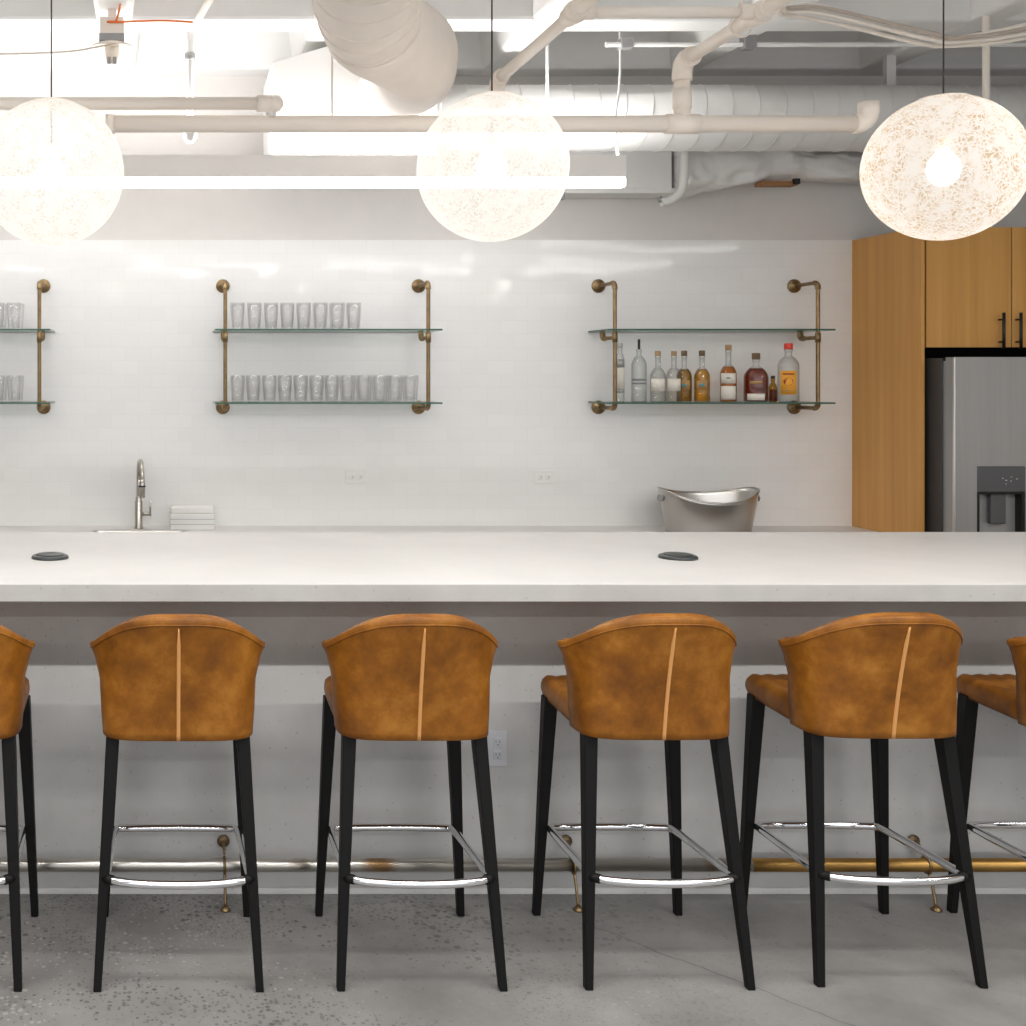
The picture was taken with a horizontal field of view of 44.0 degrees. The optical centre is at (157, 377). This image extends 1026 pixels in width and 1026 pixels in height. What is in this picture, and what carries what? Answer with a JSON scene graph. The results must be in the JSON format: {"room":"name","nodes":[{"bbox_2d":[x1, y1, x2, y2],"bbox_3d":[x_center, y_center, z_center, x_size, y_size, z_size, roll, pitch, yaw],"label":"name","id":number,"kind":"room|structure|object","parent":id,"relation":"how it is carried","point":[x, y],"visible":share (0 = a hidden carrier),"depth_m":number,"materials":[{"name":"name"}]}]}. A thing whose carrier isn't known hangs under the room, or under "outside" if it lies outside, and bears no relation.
{"room":"office kitchen bar","nodes":[
{"label":"office kitchen bar","id":0,"kind":"room"},
{"bbox_2d":[0,894,1025,1025],"bbox_3d":[1.000,1.854,1.950,12.400,0.200,9.900,0,0,0],"label":"floor","id":1,"kind":"structure","parent":0,"point":[170,959],"depth_m":3.55,"materials":[{"name":"concrete"}]},
{"bbox_2d":[0,625,38,991],"bbox_3d":[-0.633,1.212,3.601,0.528,1.083,0.540,0,0,0],"label":"bar stool","id":2,"kind":"object","parent":1,"relation":"on","point":[15,650],"visible":1,"depth_m":3.45,"materials":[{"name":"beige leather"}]},
{"bbox_2d":[90,614,264,991],"bbox_3d":[0.059,1.212,3.599,0.528,1.083,0.540,0,0,0],"label":"bar stool","id":3,"kind":"object","parent":1,"relation":"on","point":[164,677],"visible":1,"depth_m":3.40,"materials":[{"name":"brown leather"}]},
{"bbox_2d":[115,614,239,626],"bbox_3d":[0.059,0.839,3.448,0.508,0.336,0.219,0,0,0],"label":"cushion","id":4,"kind":"object","parent":3,"relation":"on","point":[155,620],"depth_m":3.35,"materials":[{"name":"brown leather"}]},
{"bbox_2d":[315,614,507,991],"bbox_3d":[0.756,1.212,3.603,0.528,1.083,0.540,0,0,0],"label":"bar stool","id":5,"kind":"object","parent":1,"relation":"on","point":[396,677],"visible":1,"depth_m":3.42,"materials":[{"name":"brown leather"}]},
{"bbox_2d":[327,614,476,640],"bbox_3d":[0.756,0.839,3.452,0.508,0.336,0.219,0,0,0],"label":"cushion","id":6,"kind":"object","parent":5,"relation":"on","point":[396,627],"depth_m":3.36,"materials":[{"name":"brown leather"}]},
{"bbox_2d":[0,526,876,531],"bbox_3d":[0.667,1.297,6.374,6.535,0.914,0.648,0,0,0],"label":"countertop","id":7,"kind":"structure","parent":1,"relation":"on","point":[2,528],"depth_m":6.59,"materials":[{"name":"stone"}]},
{"bbox_2d":[89,530,188,531],"bbox_3d":[-0.105,0.931,6.310,0.544,0.198,0.356,0,0,0],"label":"sink","id":8,"kind":"object","parent":7,"relation":"in","point":[89,530],"visible":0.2,"depth_m":6.45,"materials":[{"name":"metal"}]},
{"bbox_2d":[134,458,150,528],"bbox_3d":[-0.075,0.641,6.507,0.097,0.398,0.214,0,0,-7],"label":"faucet","id":9,"kind":"object","parent":7,"relation":"on","point":[140,481],"visible":1,"depth_m":6.57,"materials":[{"name":"grey metal"}]},
{"bbox_2d":[170,505,214,529],"bbox_3d":[0.190,0.778,6.580,0.245,0.124,0.122,0,0,0],"label":"folded towels","id":10,"kind":"object","parent":7,"relation":"on","point":[182,517],"visible":1,"depth_m":6.52,"materials":[{"name":"white fabric"}]},
{"bbox_2d":[657,486,759,531],"bbox_3d":[2.985,0.716,6.400,0.541,0.248,0.341,0,0,0],"label":"tub","id":11,"kind":"object","parent":7,"relation":"on","point":[733,509],"visible":0.94,"depth_m":6.29,"materials":[{"name":"metal"}]},
{"bbox_2d":[0,532,1025,893],"bbox_3d":[1.450,1.198,4.293,6.900,1.113,1.245,0,0,0],"label":"bar counter","id":12,"kind":"object","parent":1,"relation":"on","point":[295,592],"depth_m":4.02,"materials":[{"name":"stone"}]},
{"bbox_2d":[31,552,68,560],"bbox_3d":[-0.384,0.633,4.200,0.132,0.016,0.132,0,0,0],"label":"grommet","id":13,"kind":"object","parent":12,"relation":"on","point":[42,556],"visible":1,"depth_m":4.16,"materials":[{"name":"grey"}]},
{"bbox_2d":[487,730,506,765],"bbox_3d":[1.155,1.260,4.015,0.068,0.122,0.010,0,0,0],"label":"wall outlet","id":14,"kind":"object","parent":12,"relation":"attached to","point":[496,739],"visible":0.91,"depth_m":4.01,"materials":[{"name":"grey plastic"}]},
{"bbox_2d":[493,738,501,745],"bbox_3d":[1.155,1.238,4.013,0.030,0.030,0.005,0,0,0],"label":"receptacle","id":15,"kind":"object","parent":14,"relation":"attached to","point":[496,741],"depth_m":4.01,"materials":[{"name":"grey plastic"}]},
{"bbox_2d":[493,751,501,758],"bbox_3d":[1.155,1.282,4.013,0.030,0.030,0.005,0,0,0],"label":"receptacle","id":16,"kind":"object","parent":14,"relation":"attached to","point":[496,754],"depth_m":4.01,"materials":[{"name":"grey plastic"}]},
{"bbox_2d":[0,835,1025,912],"bbox_3d":[1.450,1.653,3.940,6.700,0.203,0.137,0,0,0],"label":"rail","id":17,"kind":"object","parent":12,"relation":"attached to","point":[224,864],"visible":0.77,"depth_m":3.92,"materials":[{"name":"metal"}]},
{"bbox_2d":[0,532,1025,601],"bbox_3d":[1.450,0.669,4.293,6.900,0.056,1.245,0,0,0],"label":"countertop","id":18,"kind":"structure","parent":12,"relation":"on","point":[100,566],"depth_m":3.99,"materials":[{"name":"stone"}]},
{"bbox_2d":[658,552,697,560],"bbox_3d":[1.851,0.633,4.200,0.132,0.016,0.132,0,0,0],"label":"grommet","id":19,"kind":"object","parent":12,"relation":"on","point":[677,556],"visible":1,"depth_m":4.16,"materials":[{"name":"grey"}]},
{"bbox_2d":[532,613,755,989],"bbox_3d":[1.468,1.212,3.609,0.528,1.083,0.540,0,0,0],"label":"bar stool","id":20,"kind":"object","parent":1,"relation":"on","point":[652,676],"visible":1,"depth_m":3.42,"materials":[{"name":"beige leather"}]},
{"bbox_2d":[563,613,715,640],"bbox_3d":[1.468,0.839,3.458,0.508,0.336,0.219,0,0,0],"label":"cushion","id":21,"kind":"object","parent":20,"relation":"on","point":[652,626],"depth_m":3.36,"materials":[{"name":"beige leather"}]},
{"bbox_2d":[740,612,987,988],"bbox_3d":[2.145,1.212,3.623,0.528,1.083,0.540,0,0,1],"label":"bar stool","id":22,"kind":"object","parent":1,"relation":"on","point":[879,678],"visible":1,"depth_m":3.44,"materials":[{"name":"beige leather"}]},
{"bbox_2d":[784,612,943,638],"bbox_3d":[2.143,0.839,3.472,0.508,0.336,0.219,0,0,1],"label":"cushion","id":23,"kind":"object","parent":22,"relation":"on","point":[884,625],"depth_m":3.38,"materials":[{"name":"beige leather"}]},
{"bbox_2d":[852,227,1025,531],"bbox_3d":[4.427,0.486,6.377,0.974,2.535,0.644,0,0,0],"label":"tall cabinet","id":24,"kind":"object","parent":1,"relation":"on","point":[915,300],"visible":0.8,"depth_m":6.21,"materials":[{"name":"brown wood"}]},
{"bbox_2d":[925,357,1025,531],"bbox_3d":[4.432,0.815,6.250,0.900,1.839,0.781,0,0,0],"label":"refrigerator","id":25,"kind":"object","parent":1,"relation":"on","point":[975,407],"visible":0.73,"depth_m":5.91,"materials":[{"name":"grey metal"}]},
{"bbox_2d":[946,636,1025,912],"bbox_3d":[2.838,1.212,3.625,0.528,1.083,0.540,0,0,1],"label":"bar stool","id":26,"kind":"object","parent":1,"relation":"on","point":[1005,694],"visible":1,"depth_m":3.82,"materials":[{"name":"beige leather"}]},
{"bbox_2d":[0,76,1025,239],"bbox_3d":[1.000,-0.116,6.806,12.400,3.740,0.188,0,0,0],"label":"wall","id":27,"kind":"structure","parent":0,"point":[806,210],"depth_m":6.71,"materials":[{"name":"white paint"}]},
{"bbox_2d":[0,279,54,413],"bbox_3d":[-1.201,-0.178,6.551,1.234,0.766,0.298,0,0,0],"label":"wall shelf","id":28,"kind":"object","parent":27,"relation":"attached to","point":[43,286],"visible":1,"depth_m":6.45,"materials":[{"name":"gold metal"}]},
{"bbox_2d":[213,279,442,413],"bbox_3d":[0.927,-0.178,6.551,1.234,0.766,0.298,0,0,0],"label":"wall shelf","id":29,"kind":"object","parent":27,"relation":"attached to","point":[418,286],"visible":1,"depth_m":6.45,"materials":[{"name":"clear glass"}]},
{"bbox_2d":[0,240,851,525],"bbox_3d":[1.000,0.485,6.706,12.000,2.538,0.012,0,0,0],"label":"wall tiles","id":30,"kind":"structure","parent":27,"relation":"attached to","point":[132,362],"depth_m":6.70,"materials":[{"name":"white tile"}]},
{"bbox_2d":[346,470,365,483],"bbox_3d":[1.124,0.562,6.695,0.118,0.075,0.010,0,0,0],"label":"wall outlet","id":31,"kind":"object","parent":30,"relation":"attached to","point":[352,476],"visible":1,"depth_m":6.70,"materials":[{"name":"white plastic"}]},
{"bbox_2d":[350,474,354,479],"bbox_3d":[1.102,0.562,6.694,0.030,0.030,0.005,0,0,0],"label":"receptacle","id":32,"kind":"object","parent":31,"relation":"attached to","point":[352,476],"depth_m":6.69,"materials":[{"name":"grey plastic"}]},
{"bbox_2d":[357,474,362,479],"bbox_3d":[1.146,0.562,6.694,0.030,0.030,0.005,0,0,0],"label":"receptacle","id":33,"kind":"object","parent":31,"relation":"attached to","point":[359,476],"depth_m":6.69,"materials":[{"name":"grey plastic"}]},
{"bbox_2d":[534,470,554,483],"bbox_3d":[2.192,0.562,6.695,0.118,0.075,0.010,0,0,0],"label":"wall outlet","id":34,"kind":"object","parent":30,"relation":"attached to","point":[540,476],"visible":1,"depth_m":6.70,"materials":[{"name":"white plastic"}]},
{"bbox_2d":[538,474,542,479],"bbox_3d":[2.170,0.562,6.694,0.030,0.030,0.005,0,0,0],"label":"receptacle","id":35,"kind":"object","parent":34,"relation":"attached to","point":[540,476],"depth_m":6.69,"materials":[{"name":"grey plastic"}]},
{"bbox_2d":[546,474,550,479],"bbox_3d":[2.214,0.562,6.694,0.030,0.030,0.005,0,0,0],"label":"receptacle","id":36,"kind":"object","parent":34,"relation":"attached to","point":[548,476],"depth_m":6.69,"materials":[{"name":"grey plastic"}]},
{"bbox_2d":[561,151,861,206],"bbox_3d":[3.085,-1.121,6.557,1.811,0.374,0.282,0,0,0],"label":"duct","id":37,"kind":"object","parent":27,"relation":"attached to","point":[668,177],"visible":0.77,"depth_m":6.48,"materials":[{"name":"white metal"}]},
{"bbox_2d":[588,279,835,413],"bbox_3d":[3.059,-0.178,6.551,1.234,0.766,0.298,0,0,0],"label":"wall shelf","id":38,"kind":"object","parent":27,"relation":"attached to","point":[598,285],"visible":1,"depth_m":6.45,"materials":[{"name":"clear glass"}]},
{"bbox_2d":[617,343,624,400],"bbox_3d":[2.548,-0.030,6.510,0.048,0.325,0.049,0,0,21],"label":"liquor bottle","id":39,"kind":"object","parent":38,"relation":"on","point":[620,362],"visible":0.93,"depth_m":6.49,"materials":[{"name":"clear glass"}]},
{"bbox_2d":[631,339,646,401],"bbox_3d":[2.641,-0.041,6.480,0.080,0.345,0.081,0,0,22],"label":"liquor bottle","id":40,"kind":"object","parent":38,"relation":"on","point":[638,339],"visible":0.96,"depth_m":6.45,"materials":[{"name":"clear glass"}]},
{"bbox_2d":[651,351,665,390],"bbox_3d":[2.743,-0.008,6.475,0.081,0.280,0.082,0,0,23],"label":"liquor bottle","id":41,"kind":"object","parent":38,"relation":"on","point":[656,384],"visible":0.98,"depth_m":6.44,"materials":[{"name":"clear glass"}]},
{"bbox_2d":[667,351,681,390],"bbox_3d":[2.831,-0.008,6.475,0.081,0.280,0.082,0,0,24],"label":"liquor bottle","id":42,"kind":"object","parent":38,"relation":"on","point":[672,384],"visible":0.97,"depth_m":6.44,"materials":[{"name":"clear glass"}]},
{"bbox_2d":[676,351,691,400],"bbox_3d":[2.905,-0.009,6.514,0.080,0.283,0.081,0,0,24],"label":"liquor bottle","id":43,"kind":"object","parent":38,"relation":"on","point":[685,394],"visible":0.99,"depth_m":6.48,"materials":[{"name":"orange glass"}]},
{"bbox_2d":[694,350,709,400],"bbox_3d":[2.987,-0.009,6.479,0.081,0.283,0.082,0,0,25],"label":"liquor bottle","id":44,"kind":"object","parent":38,"relation":"on","point":[700,384],"visible":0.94,"depth_m":6.46,"materials":[{"name":"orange glass"}]},
{"bbox_2d":[720,345,736,401],"bbox_3d":[3.132,-0.025,6.479,0.085,0.315,0.086,0,0,26],"label":"liquor bottle","id":45,"kind":"object","parent":38,"relation":"on","point":[728,376],"visible":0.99,"depth_m":6.45,"materials":[{"name":"clear glass"}]},
{"bbox_2d":[743,353,768,400],"bbox_3d":[3.284,-0.003,6.480,0.125,0.269,0.075,0,0,27],"label":"liquor bottle","id":46,"kind":"object","parent":38,"relation":"on","point":[755,379],"visible":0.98,"depth_m":6.45,"materials":[{"name":"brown glass"}]},
{"bbox_2d":[768,376,776,401],"bbox_3d":[3.416,0.059,6.555,0.044,0.145,0.044,0,0,28],"label":"liquor bottle","id":47,"kind":"object","parent":38,"relation":"on","point":[772,390],"visible":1,"depth_m":6.54,"materials":[{"name":"brown glass"}]},
{"bbox_2d":[777,343,799,400],"bbox_3d":[3.451,-0.029,6.459,0.108,0.322,0.110,0,0,28],"label":"liquor bottle","id":48,"kind":"object","parent":38,"relation":"on","point":[787,378],"visible":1,"depth_m":6.42,"materials":[{"name":"clear glass"}]},
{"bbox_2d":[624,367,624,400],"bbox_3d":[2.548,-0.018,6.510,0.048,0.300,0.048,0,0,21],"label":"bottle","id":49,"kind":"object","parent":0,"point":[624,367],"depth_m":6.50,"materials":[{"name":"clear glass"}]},
{"bbox_3d":[1.000,-2.086,1.950,12.400,0.200,9.900,0,0,0],"label":"ceiling","id":50,"kind":"structure","parent":0,"visible":0},
{"bbox_2d":[0,0,123,245],"bbox_3d":[-0.366,-1.220,4.050,0.499,1.532,0.499,0,0,5],"label":"pendant lamp","id":51,"kind":"object","parent":50,"relation":"hanging from","point":[73,226],"visible":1,"depth_m":3.89,"materials":[{"name":"white paper"}]},
{"bbox_2d":[45,142,57,156],"bbox_3d":[-0.366,-0.782,4.050,0.044,0.053,0.043,0,0,-17],"label":"socket","id":52,"kind":"object","parent":51,"relation":"attached to","point":[55,155],"depth_m":4.03,"materials":[{"name":"white paint"}]},
{"bbox_2d":[93,0,140,74],"bbox_3d":[-0.210,-1.856,1.850,0.244,0.280,9.700,0,0,0],"label":"ceiling","id":53,"kind":"structure","parent":50,"relation":"attached to","point":[126,65],"depth_m":5.93,"materials":[{"name":"paint"}]},
{"bbox_2d":[90,3,192,65],"bbox_3d":[-0.097,-1.633,5.478,0.429,0.354,0.387,0,0,-36],"label":"ceiling sensor","id":54,"kind":"object","parent":53,"relation":"attached to","point":[112,25],"visible":0.92,"depth_m":5.45,"materials":[{"name":"white paint"}]},
{"bbox_2d":[0,44,119,54],"bbox_3d":[-0.888,-1.513,5.407,1.424,0.076,0.066,0,0,-3],"label":"loose cable","id":55,"kind":"object","parent":54,"relation":"attached to","point":[108,45],"visible":1,"depth_m":5.40,"materials":[{"name":"beige plastic"}]},
{"bbox_2d":[0,95,282,116],"bbox_3d":[-0.856,-1.503,4.606,2.688,0.965,0.077,0,0,0],"label":"pipe","id":56,"kind":"object","parent":50,"relation":"hanging from","point":[270,104],"visible":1,"depth_m":4.58,"materials":[{"name":"white metal"}]},
{"bbox_2d":[183,31,196,142],"bbox_3d":[0.160,-1.580,5.900,0.068,0.812,0.068,0,0,0],"label":"sprinkler","id":57,"kind":"object","parent":50,"relation":"hanging from","point":[189,55],"visible":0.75,"depth_m":5.88,"materials":[{"name":"white metal"}]},
{"bbox_2d":[190,0,213,30],"bbox_3d":[0.234,-1.611,4.876,0.044,0.102,1.358,0,0,-5],"label":"ceiling pipe","id":58,"kind":"object","parent":50,"relation":"hanging from","point":[206,5],"visible":1,"depth_m":5.24,"materials":[{"name":"white metal"}]},
{"bbox_2d":[122,155,418,187],"bbox_3d":[0.564,-1.036,5.950,1.485,0.161,0.060,0,0,0],"label":"linear pendant light","id":59,"kind":"object","parent":50,"relation":"hanging from","point":[299,171],"depth_m":5.92,"materials":[{"name":"white metal"}]},
{"bbox_2d":[6,177,625,187],"bbox_3d":[0.200,-0.985,5.950,4.298,0.046,0.059,0,0,0],"label":"diffuser","id":60,"kind":"object","parent":59,"relation":"attached to","point":[129,182],"depth_m":5.92,"materials":[{"name":"white metal"}]},
{"bbox_2d":[289,17,326,55],"bbox_3d":[0.840,-1.856,1.850,0.244,0.280,9.700,0,0,0],"label":"ceiling","id":61,"kind":"structure","parent":50,"relation":"attached to","point":[301,42],"depth_m":6.12,"materials":[{"name":"paint"}]},
{"bbox_2d":[106,0,879,133],"bbox_3d":[1.317,-1.474,4.191,3.044,1.024,1.583,0,0,0],"label":"pipe","id":62,"kind":"object","parent":50,"relation":"hanging from","point":[574,12],"visible":0.95,"depth_m":4.62,"materials":[{"name":"white metal"}]},
{"bbox_2d":[778,3,1025,47],"bbox_3d":[2.912,-1.289,4.164,1.584,0.229,0.163,0,0,-7],"label":"cable bundle","id":63,"kind":"object","parent":62,"relation":"hanging from","point":[1001,35],"visible":0.98,"depth_m":4.13,"materials":[{"name":"beige plastic"}]},
{"bbox_2d":[417,0,569,241],"bbox_3d":[1.146,-1.228,4.050,0.506,1.517,0.506,0,0,10],"label":"pendant lamp","id":64,"kind":"object","parent":50,"relation":"hanging from","point":[550,155],"visible":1,"depth_m":3.90,"materials":[{"name":"white paper"}]},
{"bbox_2d":[485,137,498,150],"bbox_3d":[1.146,-0.800,4.050,0.043,0.053,0.044,0,0,10],"label":"socket","id":65,"kind":"object","parent":64,"relation":"attached to","point":[492,138],"depth_m":4.03,"materials":[{"name":"white paint"}]},
{"bbox_2d":[0,31,1025,75],"bbox_3d":[1.000,-1.857,6.660,12.000,0.278,0.270,0,0,0],"label":"ceiling beam","id":66,"kind":"structure","parent":50,"relation":"attached to","point":[160,53],"depth_m":6.55,"materials":[{"name":"paint"}]},
{"bbox_2d":[0,0,1025,30],"bbox_3d":[1.000,-1.857,5.767,12.000,0.278,0.270,0,0,0],"label":"ceiling beam","id":67,"kind":"structure","parent":50,"relation":"attached to","point":[15,15],"depth_m":5.67,"materials":[{"name":"paint"}]},
{"bbox_2d":[479,0,571,74],"bbox_3d":[1.890,-1.856,1.850,0.244,0.280,9.700,0,0,0],"label":"ceiling","id":68,"kind":"structure","parent":50,"relation":"attached to","point":[507,45],"depth_m":6.07,"materials":[{"name":"paint"}]},
{"bbox_2d":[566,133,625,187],"bbox_3d":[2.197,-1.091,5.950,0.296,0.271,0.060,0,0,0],"label":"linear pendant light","id":69,"kind":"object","parent":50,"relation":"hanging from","point":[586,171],"depth_m":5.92,"materials":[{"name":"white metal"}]},
{"bbox_2d":[437,44,1025,151],"bbox_3d":[4.162,-1.592,6.237,5.475,0.788,0.360,0,0,0],"label":"spiral duct","id":70,"kind":"object","parent":50,"relation":"hanging from","point":[752,99],"visible":0.54,"depth_m":6.10,"materials":[{"name":"white metal"}]},
{"bbox_2d":[263,0,457,154],"bbox_3d":[0.935,-1.390,4.937,0.863,0.632,3.169,0,0,3],"label":"air duct","id":71,"kind":"object","parent":70,"relation":"attached to","point":[391,57],"visible":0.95,"depth_m":4.57,"materials":[{"name":"cream paint"},{"name":"sheet metal"}]},
{"bbox_2d":[665,0,819,74],"bbox_3d":[2.940,-1.856,1.850,0.244,0.280,9.700,0,0,0],"label":"ceiling","id":72,"kind":"structure","parent":50,"relation":"attached to","point":[674,36],"depth_m":6.21,"materials":[{"name":"paint"}]},
{"bbox_2d":[850,0,1025,74],"bbox_3d":[3.990,-1.856,1.850,0.244,0.280,9.700,0,0,0],"label":"ceiling","id":73,"kind":"structure","parent":50,"relation":"attached to","point":[871,58],"depth_m":6.14,"materials":[{"name":"paint"}]},
{"bbox_2d":[883,55,895,84],"bbox_3d":[3.905,-1.639,6.300,0.050,0.166,0.040,0,0,0],"label":"strap","id":74,"kind":"object","parent":73,"relation":"hanging from","point":[889,61],"visible":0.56,"depth_m":6.28,"materials":[{"name":"white metal"}]},
{"bbox_2d":[860,0,1025,240],"bbox_3d":[2.696,-1.230,4.050,0.496,1.513,0.496,0,0,-36],"label":"pendant lamp","id":75,"kind":"object","parent":50,"relation":"hanging from","point":[947,114],"visible":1,"depth_m":3.90,"materials":[{"name":"white paper"}]},
{"bbox_2d":[936,138,950,150],"bbox_3d":[2.696,-0.799,4.050,0.043,0.053,0.044,0,0,-36],"label":"socket","id":76,"kind":"object","parent":75,"relation":"attached to","point":[940,140],"depth_m":4.04,"materials":[{"name":"white paint"}]},
{"bbox_2d":[982,15,989,173],"bbox_3d":[3.930,-1.421,5.600,0.044,1.130,0.044,0,0,0],"label":"rod","id":77,"kind":"object","parent":50,"relation":"hanging from","point":[985,18],"visible":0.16,"depth_m":5.59,"materials":[{"name":"white paint"}]},
{"bbox_3d":[5.040,-1.856,1.850,0.244,0.280,9.700,0,0,0],"label":"ceiling","id":78,"kind":"structure","parent":50,"relation":"attached to","visible":0},
{"bbox_2d":[605,35,1025,50],"bbox_3d":[4.575,-1.687,5.930,4.650,0.070,0.060,0,0,0],"label":"conduit","id":79,"kind":"object","parent":78,"relation":"attached to","point":[748,43],"visible":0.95,"depth_m":5.92,"materials":[{"name":"silver metal"}]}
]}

